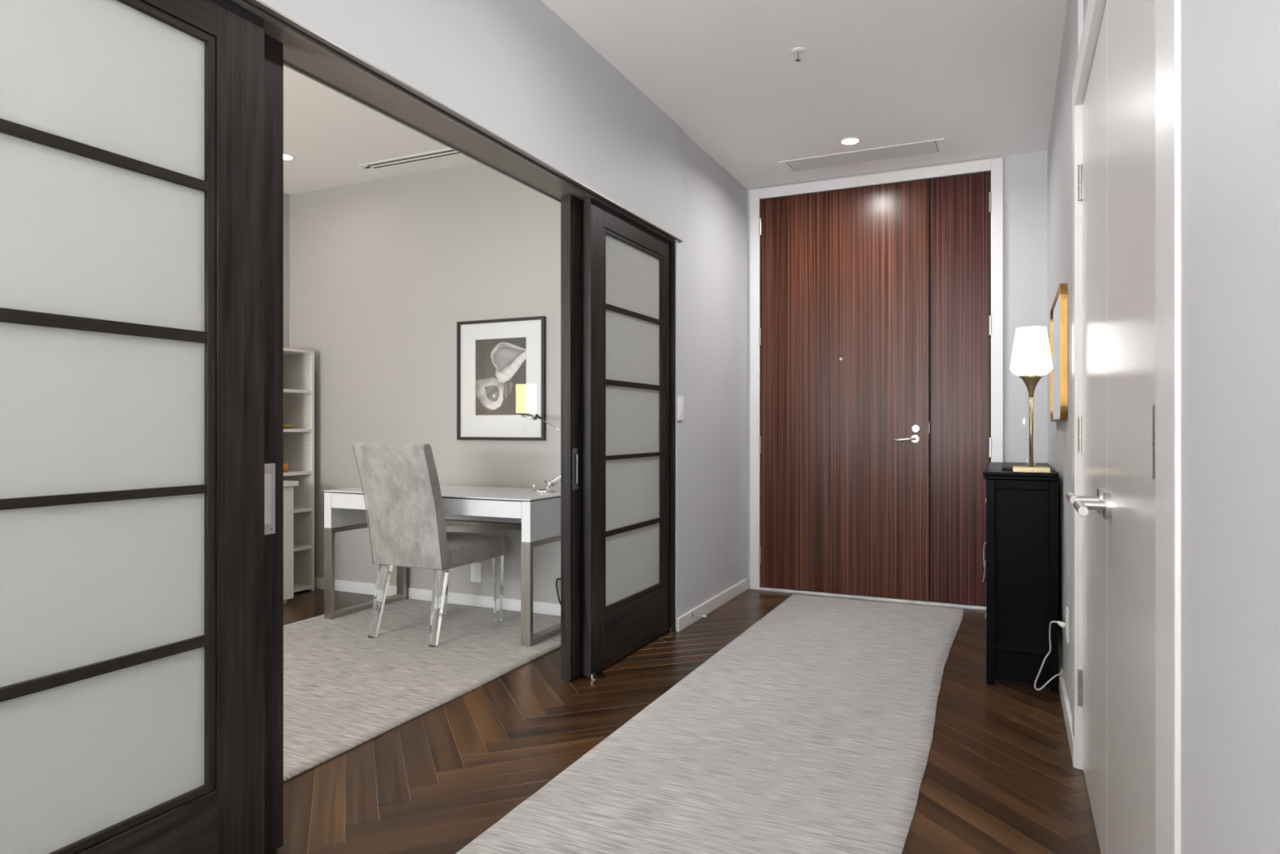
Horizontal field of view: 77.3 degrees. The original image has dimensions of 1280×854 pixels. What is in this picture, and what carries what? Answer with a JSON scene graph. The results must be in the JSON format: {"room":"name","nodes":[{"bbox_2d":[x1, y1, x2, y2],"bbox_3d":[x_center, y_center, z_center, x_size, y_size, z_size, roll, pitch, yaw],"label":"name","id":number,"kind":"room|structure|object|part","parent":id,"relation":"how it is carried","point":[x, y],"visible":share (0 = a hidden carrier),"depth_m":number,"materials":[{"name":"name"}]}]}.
{"room":"entrance hallway","nodes":[
{"label":"entrance hallway","id":0,"kind":"room"},
{"bbox_2d":[283,192,289,348],"bbox_3d":[-3.601,-0.260,3.217,0.120,2.720,5.410,0,0,25],"label":"wall","id":1,"kind":"structure","parent":0,"point":[286,197],"depth_m":5.55,"materials":[{"name":"grey paint"}]},
{"bbox_2d":[289,162,560,603],"bbox_3d":[-1.210,-0.260,5.047,2.800,2.720,0.080,0,0,25],"label":"wall","id":2,"kind":"structure","parent":0,"point":[384,273],"depth_m":5.08,"materials":[{"name":"grey paint"}]},
{"bbox_2d":[314,577,560,616],"bbox_3d":[-1.207,1.064,4.994,2.730,0.072,0.013,0,0,25],"label":"baseboard","id":3,"kind":"structure","parent":2,"relation":"attached to","point":[468,599],"depth_m":4.96,"materials":[{"name":"white wood"}]},
{"bbox_2d":[471,562,481,582],"bbox_3d":[-1.005,0.891,4.902,0.078,0.118,0.009,0,0,25],"label":"wall outlet","id":4,"kind":"object","parent":2,"relation":"attached to","point":[476,567],"visible":0.87,"depth_m":4.90,"materials":[{"name":"white plastic"}]},
{"bbox_2d":[473,565,478,578],"bbox_3d":[-1.007,0.891,4.899,0.034,0.078,0.002,0,0,25],"label":"socket","id":5,"kind":"object","parent":4,"relation":"attached to","point":[475,567],"depth_m":4.90,"materials":[{"name":"white plastic"}]},
{"bbox_2d":[457,315,546,440],"bbox_3d":[-0.842,-0.285,4.817,0.626,0.728,0.025,0,0,25],"label":"framed picture","id":6,"kind":"object","parent":2,"relation":"attached to","point":[501,363],"visible":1,"depth_m":4.81,"materials":[{"name":"black"}]},
{"bbox_3d":[-1.118,-0.285,4.945,0.018,0.692,0.025,0,0,25],"label":"frame","id":7,"kind":"part","parent":6,"relation":"part of","materials":[{"name":"black wood"}]},
{"bbox_3d":[-0.844,-0.285,4.813,0.590,0.692,0.002,0,0,25],"label":"glass","id":8,"kind":"part","parent":6,"relation":"part of","materials":[{"name":"white"}]},
{"bbox_2d":[475,337,525,415],"bbox_3d":[-0.840,-0.302,4.821,0.366,0.461,0.001,0,0,25],"label":"photograph","id":9,"kind":"object","parent":6,"relation":"attached to","point":[500,363],"depth_m":4.82},
{"bbox_3d":[-0.842,-0.640,4.817,0.626,0.018,0.025,0,0,25],"label":"frame","id":10,"kind":"part","parent":6,"relation":"part of","materials":[{"name":"black wood"}]},
{"bbox_3d":[-0.842,0.070,4.817,0.626,0.018,0.025,0,0,25],"label":"frame","id":11,"kind":"part","parent":6,"relation":"part of","materials":[{"name":"black wood"}]},
{"bbox_3d":[-0.566,-0.285,4.689,0.018,0.692,0.025,0,0,25],"label":"frame","id":12,"kind":"part","parent":6,"relation":"part of","materials":[{"name":"black wood"}]},
{"bbox_2d":[259,0,746,631],"bbox_3d":[-0.361,-0.260,3.309,0.202,2.720,4.820,0,0,25],"label":"wall","id":13,"kind":"structure","parent":0,"point":[515,69],"depth_m":3.81,"materials":[{"name":"grey paint"}]},
{"bbox_2d":[0,0,264,853],"bbox_3d":[-1.126,0.050,1.563,0.038,2.096,0.897,0,0,25],"label":"sliding door","id":14,"kind":"structure","parent":13,"relation":"in","point":[132,131],"depth_m":1.68,"materials":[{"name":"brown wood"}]},
{"bbox_3d":[-1.135,-0.720,1.544,0.006,0.340,0.663,0,0,25],"label":"pane","id":15,"kind":"part","parent":14,"relation":"part of","materials":[{"name":"white glass"}]},
{"bbox_3d":[-1.135,-0.377,1.544,0.006,0.344,0.663,0,0,25],"label":"pane","id":16,"kind":"part","parent":14,"relation":"part of","materials":[{"name":"white glass"}]},
{"bbox_3d":[-1.135,-0.032,1.544,0.006,0.345,0.663,0,0,25],"label":"pane","id":17,"kind":"part","parent":14,"relation":"part of","materials":[{"name":"white glass"}]},
{"bbox_3d":[-1.135,0.315,1.544,0.006,0.346,0.663,0,0,25],"label":"pane","id":18,"kind":"part","parent":14,"relation":"part of","materials":[{"name":"white glass"}]},
{"bbox_3d":[-1.135,0.658,1.544,0.006,0.339,0.663,0,0,25],"label":"pane","id":19,"kind":"part","parent":14,"relation":"part of","materials":[{"name":"white glass"}]},
{"bbox_3d":[-1.135,0.963,1.544,0.038,0.250,0.683,0,0,25],"label":"rail","id":20,"kind":"part","parent":14,"relation":"part of","materials":[{"name":"brown wood"}]},
{"bbox_3d":[-1.135,-0.940,1.544,0.038,0.079,0.683,0,0,25],"label":"rail","id":21,"kind":"part","parent":14,"relation":"part of","materials":[{"name":"brown wood"}]},
{"bbox_2d":[264,33,283,853],"bbox_3d":[-1.136,0.050,1.682,0.051,2.096,0.897,0,0,25],"label":"sliding door","id":22,"kind":"structure","parent":13,"relation":"in","point":[273,48],"depth_m":2.05,"materials":[{"name":"brown wood"}]},
{"bbox_2d":[264,473,271,524],"bbox_3d":[-0.954,0.183,2.021,0.001,0.128,0.051,0,0,25],"label":"door handle","id":23,"kind":"object","parent":22,"relation":"on","point":[267,476],"depth_m":2.03,"materials":[{"name":"silver metal"}]},
{"bbox_3d":[-0.954,0.183,2.021,0.002,0.180,0.075,0,0,25],"label":"flush pull","id":24,"kind":"part","parent":22,"relation":"part of","materials":[{"name":"silver metal"}]},
{"bbox_2d":[227,0,683,242],"bbox_3d":[-0.618,-1.011,2.758,0.208,0.022,3.605,0,0,25],"label":"trim","id":25,"kind":"structure","parent":13,"relation":"attached to","point":[306,52],"depth_m":2.51,"materials":[{"name":"black wood"}]},
{"bbox_2d":[560,194,583,681],"bbox_3d":[-0.132,0.050,3.849,0.051,2.096,0.893,0,0,25],"label":"sliding door","id":26,"kind":"structure","parent":13,"relation":"in","point":[571,207],"depth_m":3.45,"materials":[{"name":"brown wood"}]},
{"bbox_3d":[-0.279,0.183,3.475,0.002,0.180,0.048,0,0,25],"label":"flush pull","id":27,"kind":"part","parent":26,"relation":"part of","materials":[{"name":"silver metal"}]},
{"bbox_2d":[574,453,577,484],"bbox_3d":[-0.280,0.183,3.476,0.001,0.128,0.024,0,0,25],"label":"door handle","id":28,"kind":"object","parent":26,"relation":"on","point":[575,455],"depth_m":3.48,"materials":[{"name":"silver metal"}]},
{"bbox_2d":[583,198,670,677],"bbox_3d":[-0.043,0.050,3.901,0.038,2.096,0.897,0,0,25],"label":"sliding door","id":29,"kind":"structure","parent":13,"relation":"in","point":[627,264],"depth_m":3.81,"materials":[{"name":"brown wood"}]},
{"bbox_3d":[-0.034,-0.720,3.920,0.006,0.340,0.663,0,0,25],"label":"pane","id":30,"kind":"part","parent":29,"relation":"part of","materials":[{"name":"white glass"}]},
{"bbox_3d":[-0.034,-0.377,3.920,0.006,0.344,0.663,0,0,25],"label":"pane","id":31,"kind":"part","parent":29,"relation":"part of","materials":[{"name":"white glass"}]},
{"bbox_3d":[-0.034,-0.032,3.920,0.006,0.345,0.663,0,0,25],"label":"pane","id":32,"kind":"part","parent":29,"relation":"part of","materials":[{"name":"white glass"}]},
{"bbox_3d":[-0.034,0.315,3.920,0.006,0.346,0.663,0,0,25],"label":"pane","id":33,"kind":"part","parent":29,"relation":"part of","materials":[{"name":"white glass"}]},
{"bbox_3d":[-0.034,0.658,3.920,0.006,0.339,0.663,0,0,25],"label":"pane","id":34,"kind":"part","parent":29,"relation":"part of","materials":[{"name":"white glass"}]},
{"bbox_3d":[-0.034,-0.940,3.920,0.038,0.079,0.683,0,0,25],"label":"rail","id":35,"kind":"part","parent":29,"relation":"part of","materials":[{"name":"brown wood"}]},
{"bbox_3d":[-0.034,0.963,3.920,0.038,0.250,0.683,0,0,25],"label":"rail","id":36,"kind":"part","parent":29,"relation":"part of","materials":[{"name":"brown wood"}]},
{"bbox_2d":[668,240,675,631],"bbox_3d":[0.115,0.049,4.335,0.164,2.102,0.020,0,0,25],"label":"trim","id":37,"kind":"structure","parent":13,"relation":"attached to","point":[672,242],"depth_m":4.29,"materials":[{"name":"brown wood"}]},
{"bbox_2d":[677,396,684,420],"bbox_3d":[0.223,-0.099,4.344,0.012,0.127,0.076,0,0,25],"label":"light switch","id":38,"kind":"object","parent":13,"relation":"attached to","point":[680,400],"visible":1,"depth_m":4.33,"materials":[{"name":"white plastic"}]},
{"bbox_2d":[691,612,706,617],"bbox_3d":[0.330,1.050,4.457,0.082,0.022,0.022,0,0,25],"label":"door stop","id":39,"kind":"object","parent":13,"relation":"attached to","point":[692,614],"visible":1,"depth_m":4.46,"materials":[{"name":"metal"}]},
{"bbox_2d":[676,577,748,631],"bbox_3d":[0.467,1.064,4.867,0.014,0.072,1.255,0,0,25],"label":"baseboard","id":40,"kind":"structure","parent":13,"relation":"attached to","point":[685,620],"depth_m":4.76,"materials":[{"name":"white wood"}]},
{"bbox_2d":[283,0,1067,194],"bbox_3d":[-0.594,-1.670,0.407,8.020,0.100,10.440,0,0,25],"label":"ceiling","id":41,"kind":"structure","parent":0,"point":[980,77],"depth_m":3.79,"materials":[{"name":"white paint"}]},
{"bbox_2d":[283,153,295,159],"bbox_3d":[-2.131,-1.615,4.790,0.124,0.009,0.124,0,0,25],"label":"recessed light","id":42,"kind":"object","parent":41,"relation":"in","point":[286,157],"visible":0.58,"depth_m":4.79,"materials":[{"name":"white plastic"}]},
{"bbox_2d":[358,148,462,170],"bbox_3d":[-1.056,-1.618,4.690,1.460,0.003,0.113,0,0,25],"label":"ceiling vent","id":43,"kind":"object","parent":41,"relation":"in","point":[447,153],"visible":0.46,"depth_m":4.84,"materials":[{"name":"white metal"}]},
{"bbox_2d":[791,47,804,62],"bbox_3d":[0.680,-1.599,3.443,0.060,0.042,0.060,0,0,25],"label":"sprinkler","id":44,"kind":"object","parent":41,"relation":"attached to","point":[797,51],"visible":1,"depth_m":3.44,"materials":[{"name":"white paint"}]},
{"bbox_2d":[839,137,861,145],"bbox_3d":[1.190,-1.615,4.529,0.124,0.009,0.124,0,0,25],"label":"recessed light","id":45,"kind":"object","parent":41,"relation":"in","point":[849,140],"visible":1,"depth_m":4.52,"materials":[{"name":"white plastic"}]},
{"bbox_2d":[777,138,946,173],"bbox_3d":[1.328,-1.618,4.801,0.951,0.004,0.250,0,0,25],"label":"ceiling vent","id":46,"kind":"object","parent":41,"relation":"in","point":[935,146],"visible":1,"depth_m":4.78,"materials":[{"name":"white metal"}]},
{"bbox_2d":[271,587,1101,853],"bbox_3d":[-0.594,1.130,0.407,8.020,0.060,10.440,0,0,25],"label":"floor","id":47,"kind":"structure","parent":0,"point":[1000,776],"depth_m":2.64,"materials":[{"name":"brown wood"}]},
{"bbox_2d":[283,480,298,604],"bbox_3d":[-2.922,0.719,3.910,0.520,0.762,2.638,0,0,25],"label":"dresser","id":48,"kind":"object","parent":47,"relation":"on","point":[288,488],"visible":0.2,"depth_m":4.95,"materials":[{"name":"beige wood"}]},
{"bbox_3d":[-2.304,0.717,4.697,0.019,0.696,0.646,0,0,25],"label":"door","id":49,"kind":"part","parent":48,"relation":"part of","materials":[{"name":"beige wood"}]},
{"bbox_2d":[283,347,314,592],"bbox_3d":[-2.398,0.294,5.304,0.305,1.612,0.320,0,0,25],"label":"bookcase","id":50,"kind":"object","parent":47,"relation":"on","point":[298,364],"visible":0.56,"depth_m":5.40,"materials":[{"name":"white wood"}]},
{"bbox_2d":[283,463,288,471],"bbox_3d":[-2.343,0.269,5.266,0.048,0.055,0.048,0,0,25],"label":"cup","id":51,"kind":"object","parent":50,"relation":"on","point":[285,465],"visible":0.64,"depth_m":5.25,"materials":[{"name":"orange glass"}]},
{"bbox_2d":[283,424,294,428],"bbox_3d":[-2.372,-0.002,5.287,0.170,0.028,0.170,0,0,25],"label":"dish","id":52,"kind":"object","parent":50,"relation":"on","point":[285,426],"visible":0.27,"depth_m":5.26,"materials":[{"name":"orange ceramic"}]},
{"bbox_3d":[-2.397,0.307,5.304,0.295,0.020,0.280,0,0,25],"label":"shelf","id":53,"kind":"part","parent":50,"relation":"part of","materials":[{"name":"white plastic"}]},
{"bbox_3d":[-2.397,0.023,5.304,0.295,0.020,0.280,0,0,25],"label":"shelf","id":54,"kind":"part","parent":50,"relation":"part of","materials":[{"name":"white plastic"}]},
{"bbox_3d":[-2.397,-0.236,5.304,0.295,0.020,0.280,0,0,25],"label":"shelf","id":55,"kind":"part","parent":50,"relation":"part of","materials":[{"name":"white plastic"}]},
{"bbox_3d":[-2.397,1.074,5.304,0.295,0.020,0.280,0,0,25],"label":"shelf","id":56,"kind":"part","parent":50,"relation":"part of","materials":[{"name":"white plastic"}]},
{"bbox_3d":[-2.397,0.806,5.304,0.295,0.020,0.280,0,0,25],"label":"shelf","id":57,"kind":"part","parent":50,"relation":"part of","materials":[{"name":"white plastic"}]},
{"bbox_3d":[-2.397,0.554,5.304,0.295,0.020,0.280,0,0,25],"label":"shelf","id":58,"kind":"part","parent":50,"relation":"part of","materials":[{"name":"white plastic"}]},
{"bbox_2d":[283,598,560,782],"bbox_3d":[-1.575,1.094,3.345,1.594,0.011,3.245,0,0,25],"label":"area rug","id":59,"kind":"object","parent":47,"relation":"on","point":[344,688],"visible":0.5,"depth_m":3.62,"materials":[{"name":"grey carpet"}]},
{"bbox_2d":[352,442,507,647],"bbox_3d":[-1.101,0.584,4.292,0.455,1.010,0.733,0,0,25],"label":"chair","id":60,"kind":"object","parent":59,"relation":"on","point":[401,483],"visible":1,"depth_m":4.04,"materials":[{"name":"grey fabric"}]},
{"bbox_3d":[-1.354,0.905,4.179,0.055,0.367,0.133,0,0,25],"label":"leg","id":61,"kind":"part","parent":60,"relation":"part of","materials":[{"name":"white plastic"}]},
{"bbox_3d":[-1.211,0.398,4.055,0.448,0.638,0.210,0,0,25],"label":"backrest","id":62,"kind":"part","parent":60,"relation":"part of","materials":[{"name":"grey fabric"}]},
{"bbox_3d":[-1.020,0.905,4.024,0.063,0.367,0.133,0,0,25],"label":"leg","id":63,"kind":"part","parent":60,"relation":"part of","materials":[{"name":"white plastic"}]},
{"bbox_3d":[-1.139,0.905,4.654,0.048,0.367,0.051,0,0,25],"label":"leg","id":64,"kind":"part","parent":60,"relation":"part of","materials":[{"name":"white plastic"}]},
{"bbox_3d":[-1.060,0.655,4.380,0.445,0.131,0.540,0,0,25],"label":"seat","id":65,"kind":"part","parent":60,"relation":"part of","materials":[{"name":"grey fabric"}]},
{"bbox_3d":[-0.798,0.905,4.496,0.049,0.367,0.051,0,0,25],"label":"leg","id":66,"kind":"part","parent":60,"relation":"part of","materials":[{"name":"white plastic"}]},
{"bbox_2d":[324,484,560,646],"bbox_3d":[-1.041,0.724,4.538,1.380,0.728,0.621,0,0,25],"label":"desk","id":67,"kind":"object","parent":59,"relation":"on","point":[539,513],"visible":0.6,"depth_m":4.23,"materials":[{"name":"white paint"}]},
{"bbox_3d":[-1.766,0.831,4.548,0.055,0.515,0.026,0,0,25],"label":"leg","id":68,"kind":"part","parent":67,"relation":"part of","materials":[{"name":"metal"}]},
{"bbox_3d":[-1.643,0.472,4.818,0.052,0.201,0.619,0,0,25],"label":"panel","id":69,"kind":"part","parent":67,"relation":"part of","materials":[{"name":"white paint"}]},
{"bbox_3d":[-1.552,0.415,4.445,0.423,0.084,0.018,0,0,25],"label":"drawer","id":70,"kind":"part","parent":67,"relation":"part of","materials":[{"name":"white paint"}]},
{"bbox_3d":[-1.517,0.831,5.086,0.055,0.515,0.026,0,0,25],"label":"leg","id":71,"kind":"part","parent":67,"relation":"part of","materials":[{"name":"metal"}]},
{"bbox_3d":[-1.166,0.415,4.267,0.423,0.084,0.018,0,0,25],"label":"drawer","id":72,"kind":"part","parent":67,"relation":"part of","materials":[{"name":"white paint"}]},
{"bbox_3d":[-0.915,0.466,4.809,1.274,0.198,0.018,0,0,25],"label":"panel","id":73,"kind":"part","parent":67,"relation":"part of","materials":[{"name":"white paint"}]},
{"bbox_3d":[-0.781,0.415,4.088,0.423,0.084,0.018,0,0,25],"label":"drawer","id":74,"kind":"part","parent":67,"relation":"part of","materials":[{"name":"white paint"}]},
{"bbox_3d":[-0.564,0.831,3.991,0.055,0.515,0.026,0,0,25],"label":"leg","id":75,"kind":"part","parent":67,"relation":"part of","materials":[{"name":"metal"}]},
{"bbox_2d":[521,413,560,492],"bbox_3d":[-0.461,0.141,4.435,0.488,0.436,0.156,0,0,25],"label":"desk lamp","id":76,"kind":"object","parent":67,"relation":"on","point":[531,416],"visible":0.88,"depth_m":4.46,"materials":[{"name":"silver metal"}]},
{"bbox_3d":[-0.396,0.054,4.443,0.349,0.206,0.007,0,0,20],"label":"arm","id":77,"kind":"part","parent":76,"relation":"part of","materials":[{"name":"silver metal"}]},
{"bbox_3d":[-0.438,0.472,4.259,0.052,0.201,0.619,0,0,25],"label":"panel","id":78,"kind":"part","parent":67,"relation":"part of","materials":[{"name":"white paint"}]},
{"bbox_2d":[555,577,560,604],"bbox_3d":[-0.387,0.848,4.591,0.224,0.476,0.011,0,0,25],"label":"power cord","id":79,"kind":"object","parent":47,"relation":"on","point":[557,579],"visible":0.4,"depth_m":4.63,"materials":[{"name":"black plastic"}]},
{"bbox_2d":[591,672,596,679],"bbox_3d":[-0.200,1.088,3.487,0.016,0.024,0.024,0,0,25],"label":"floor guide","id":80,"kind":"object","parent":47,"relation":"on","point":[593,675],"visible":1,"depth_m":3.48,"materials":[{"name":"metal"}]},
{"bbox_2d":[455,593,963,853],"bbox_3d":[0.443,1.095,2.787,1.044,0.010,4.930,0,0,25],"label":"runner rug","id":81,"kind":"object","parent":47,"relation":"on","point":[811,731],"visible":1,"depth_m":2.65,"materials":[{"name":"grey fabric"}]},
{"bbox_2d":[982,462,1058,693],"bbox_3d":[1.815,0.646,3.848,0.306,0.908,1.076,0,0,25],"label":"base cabinet","id":82,"kind":"object","parent":47,"relation":"on","point":[1021,563],"visible":0.97,"depth_m":3.37,"materials":[{"name":"black wood"}]},
{"bbox_3d":[1.666,0.696,3.857,0.026,0.109,0.007,0,0,25],"label":"drop pull","id":83,"kind":"part","parent":82,"relation":"part of","materials":[{"name":"silver metal"}]},
{"bbox_3d":[1.682,0.622,3.888,0.026,0.117,0.007,0,0,25],"label":"drop pull","id":84,"kind":"part","parent":82,"relation":"part of","materials":[{"name":"silver metal"}]},
{"bbox_3d":[1.505,0.662,3.430,0.034,0.876,0.034,0,0,25],"label":"leg","id":85,"kind":"part","parent":82,"relation":"part of","materials":[{"name":"black wood"}]},
{"bbox_2d":[1001,466,1013,471],"bbox_3d":[1.626,0.184,3.519,0.061,0.014,0.030,0,0,25],"label":"sunglasses","id":86,"kind":"object","parent":82,"relation":"on","point":[1003,468],"visible":0.75,"depth_m":3.52,"materials":[{"name":"black plastic"}]},
{"bbox_3d":[1.823,0.215,3.844,0.284,0.016,1.068,0,0,25],"label":"moulding","id":87,"kind":"part","parent":82,"relation":"part of","materials":[{"name":"black wood"}]},
{"bbox_3d":[1.612,0.944,3.376,0.206,0.018,0.023,0,0,25],"label":"rail","id":88,"kind":"part","parent":82,"relation":"part of","materials":[{"name":"black wood"}]},
{"bbox_3d":[1.612,0.243,3.376,0.206,0.038,0.023,0,0,25],"label":"rail","id":89,"kind":"part","parent":82,"relation":"part of","materials":[{"name":"black wood"}]},
{"bbox_3d":[1.610,0.599,3.372,0.206,0.673,0.008,0,0,25],"label":"panel moulding","id":90,"kind":"part","parent":82,"relation":"part of","materials":[{"name":"black wood"}]},
{"bbox_3d":[1.614,0.599,3.380,0.206,0.673,0.009,0,0,25],"label":"panel","id":91,"kind":"part","parent":82,"relation":"part of","materials":[{"name":"black wood"}]},
{"bbox_2d":[1009,326,1062,591],"bbox_3d":[1.686,0.128,3.398,0.208,1.104,0.191,0,0,25],"label":"table lamp","id":92,"kind":"object","parent":82,"relation":"on","point":[1031,357],"depth_m":3.37,"materials":[{"name":"white fabric"}]},
{"bbox_3d":[1.642,-0.117,3.420,0.002,0.165,0.001,0,0,25],"label":"pull chain","id":93,"kind":"part","parent":92,"relation":"part of","materials":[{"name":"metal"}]},
{"bbox_3d":[1.672,0.019,3.419,0.016,0.302,0.016,0,0,25],"label":"lamp stem","id":94,"kind":"part","parent":92,"relation":"part of","materials":[{"name":"gold metal"}]},
{"bbox_3d":[1.672,-0.321,3.419,0.165,0.206,0.165,0,0,25],"label":"lamp shade","id":95,"kind":"part","parent":92,"relation":"part of","materials":[{"name":"white fabric"}]},
{"bbox_3d":[1.741,0.433,3.340,0.017,0.495,0.134,0,0,6],"label":"lamp cord","id":96,"kind":"part","parent":92,"relation":"part of","materials":[{"name":"plastic"}]},
{"bbox_3d":[1.722,0.662,3.329,0.034,0.876,0.034,0,0,25],"label":"leg","id":97,"kind":"part","parent":82,"relation":"part of","materials":[{"name":"black wood"}]},
{"bbox_2d":[746,151,1047,606],"bbox_3d":[1.625,-0.255,5.088,1.930,2.730,0.080,0,0,25],"label":"wall","id":98,"kind":"structure","parent":0,"point":[1024,175],"depth_m":4.75,"materials":[{"name":"grey paint"}]},
{"bbox_2d":[758,172,991,605],"bbox_3d":[1.447,-0.227,5.079,1.441,2.611,0.085,0,0,25],"label":"door","id":99,"kind":"structure","parent":98,"relation":"in","point":[843,333],"depth_m":5.08,"materials":[{"name":"brown wood"}]},
{"bbox_3d":[1.645,0.077,4.973,0.134,0.024,0.059,0,0,25],"label":"handle","id":100,"kind":"part","parent":99,"relation":"part of","materials":[{"name":"silver metal"}]},
{"bbox_2d":[750,157,1003,610],"bbox_3d":[1.458,-0.253,5.102,1.565,2.706,0.040,0,0,25],"label":"trim","id":101,"kind":"structure","parent":98,"relation":"attached to","point":[994,166],"depth_m":5.02,"materials":[{"name":"white wood"}]},
{"bbox_3d":[0.781,-0.253,5.423,0.067,2.706,0.026,0,0,25],"label":"casing","id":102,"kind":"part","parent":101,"relation":"part of","materials":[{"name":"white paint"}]},
{"bbox_3d":[1.460,-1.573,5.108,1.431,0.066,0.026,0,0,25],"label":"casing","id":103,"kind":"part","parent":101,"relation":"part of","materials":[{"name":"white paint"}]},
{"bbox_3d":[2.140,-0.253,4.793,0.067,2.706,0.026,0,0,25],"label":"casing","id":104,"kind":"part","parent":101,"relation":"part of","materials":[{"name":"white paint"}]},
{"bbox_2d":[1047,0,1279,853],"bbox_3d":[1.205,-0.260,2.010,0.103,2.720,5.860,0,0,25],"label":"wall","id":105,"kind":"structure","parent":0,"point":[1230,49],"depth_m":0.85,"materials":[{"name":"grey paint"}]},
{"bbox_2d":[1049,282,1067,421],"bbox_3d":[1.790,-0.290,3.425,0.024,0.530,0.880,0,0,25],"label":"wall mirror","id":106,"kind":"object","parent":105,"relation":"attached to","point":[1059,310],"visible":0.99,"depth_m":3.22,"materials":[{"name":"gold metal"}]},
{"bbox_2d":[1051,288,1060,419],"bbox_3d":[1.790,-0.290,3.425,0.013,0.515,0.865,0,0,25],"label":"mirror glass","id":107,"kind":"object","parent":106,"relation":"attached to","point":[1055,308],"depth_m":3.46,"materials":[{"name":"silver mirror"}]},
{"bbox_2d":[1058,656,1074,767],"bbox_3d":[1.893,1.060,3.633,0.013,0.080,2.315,0,0,25],"label":"baseboard","id":108,"kind":"structure","parent":105,"relation":"attached to","point":[1062,688],"depth_m":2.94,"materials":[{"name":"white wood"}]},
{"bbox_2d":[1065,606,1068,643],"bbox_3d":[1.604,0.742,3.004,0.009,0.120,0.080,0,0,25],"label":"wall outlet","id":109,"kind":"object","parent":105,"relation":"attached to","point":[1066,607],"visible":1,"depth_m":2.99,"materials":[{"name":"white plastic"}]},
{"bbox_2d":[1034,620,1066,689],"bbox_3d":[1.628,0.907,3.175,0.109,0.346,0.351,0,0,25],"label":"power cord","id":110,"kind":"object","parent":109,"relation":"attached to","point":[1060,624],"visible":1,"depth_m":3.25,"materials":[{"name":"white plastic"}]},
{"bbox_2d":[1065,613,1066,635],"bbox_3d":[1.601,0.742,3.006,0.002,0.080,0.036,0,0,25],"label":"socket","id":111,"kind":"object","parent":109,"relation":"attached to","point":[1065,613],"depth_m":2.99,"materials":[{"name":"white plastic"}]},
{"bbox_2d":[1066,0,1155,853],"bbox_3d":[1.091,0.032,1.898,0.117,2.124,1.503,0,0,25],"label":"door","id":112,"kind":"structure","parent":105,"relation":"in","point":[1116,175],"depth_m":1.70,"materials":[{"name":"white paint"}]},
{"bbox_3d":[1.112,0.183,2.057,0.023,0.023,0.133,0,0,25],"label":"handle","id":113,"kind":"part","parent":112,"relation":"part of","materials":[{"name":"silver metal"}]},
{"bbox_3d":[1.000,0.183,1.814,0.023,0.023,0.163,0,0,25],"label":"handle","id":114,"kind":"part","parent":112,"relation":"part of","materials":[{"name":"silver metal"}]},
{"bbox_3d":[1.114,0.183,1.991,0.057,0.022,0.022,0,0,25],"label":"handle","id":115,"kind":"part","parent":112,"relation":"part of","materials":[{"name":"silver metal"}]},
{"bbox_3d":[1.057,0.183,1.869,0.057,0.022,0.022,0,0,25],"label":"handle","id":116,"kind":"part","parent":112,"relation":"part of","materials":[{"name":"silver metal"}]},
{"bbox_2d":[1071,0,1181,853],"bbox_3d":[1.105,-0.018,1.866,0.063,2.235,1.775,0,0,25],"label":"trim","id":117,"kind":"structure","parent":105,"relation":"attached to","point":[1167,12],"depth_m":1.15,"materials":[{"name":"white wood"}]},
{"bbox_3d":[1.432,-0.018,2.629,0.014,2.235,0.115,0,0,25],"label":"casing","id":118,"kind":"part","parent":117,"relation":"part of","materials":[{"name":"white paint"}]},
{"bbox_3d":[1.092,-1.085,1.880,0.026,0.099,1.530,0,0,25],"label":"casing","id":119,"kind":"part","parent":117,"relation":"part of","materials":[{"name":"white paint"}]},
{"bbox_3d":[0.753,-0.018,1.139,0.011,2.235,0.160,0,0,25],"label":"casing","id":120,"kind":"part","parent":117,"relation":"part of","materials":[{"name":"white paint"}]}
]}

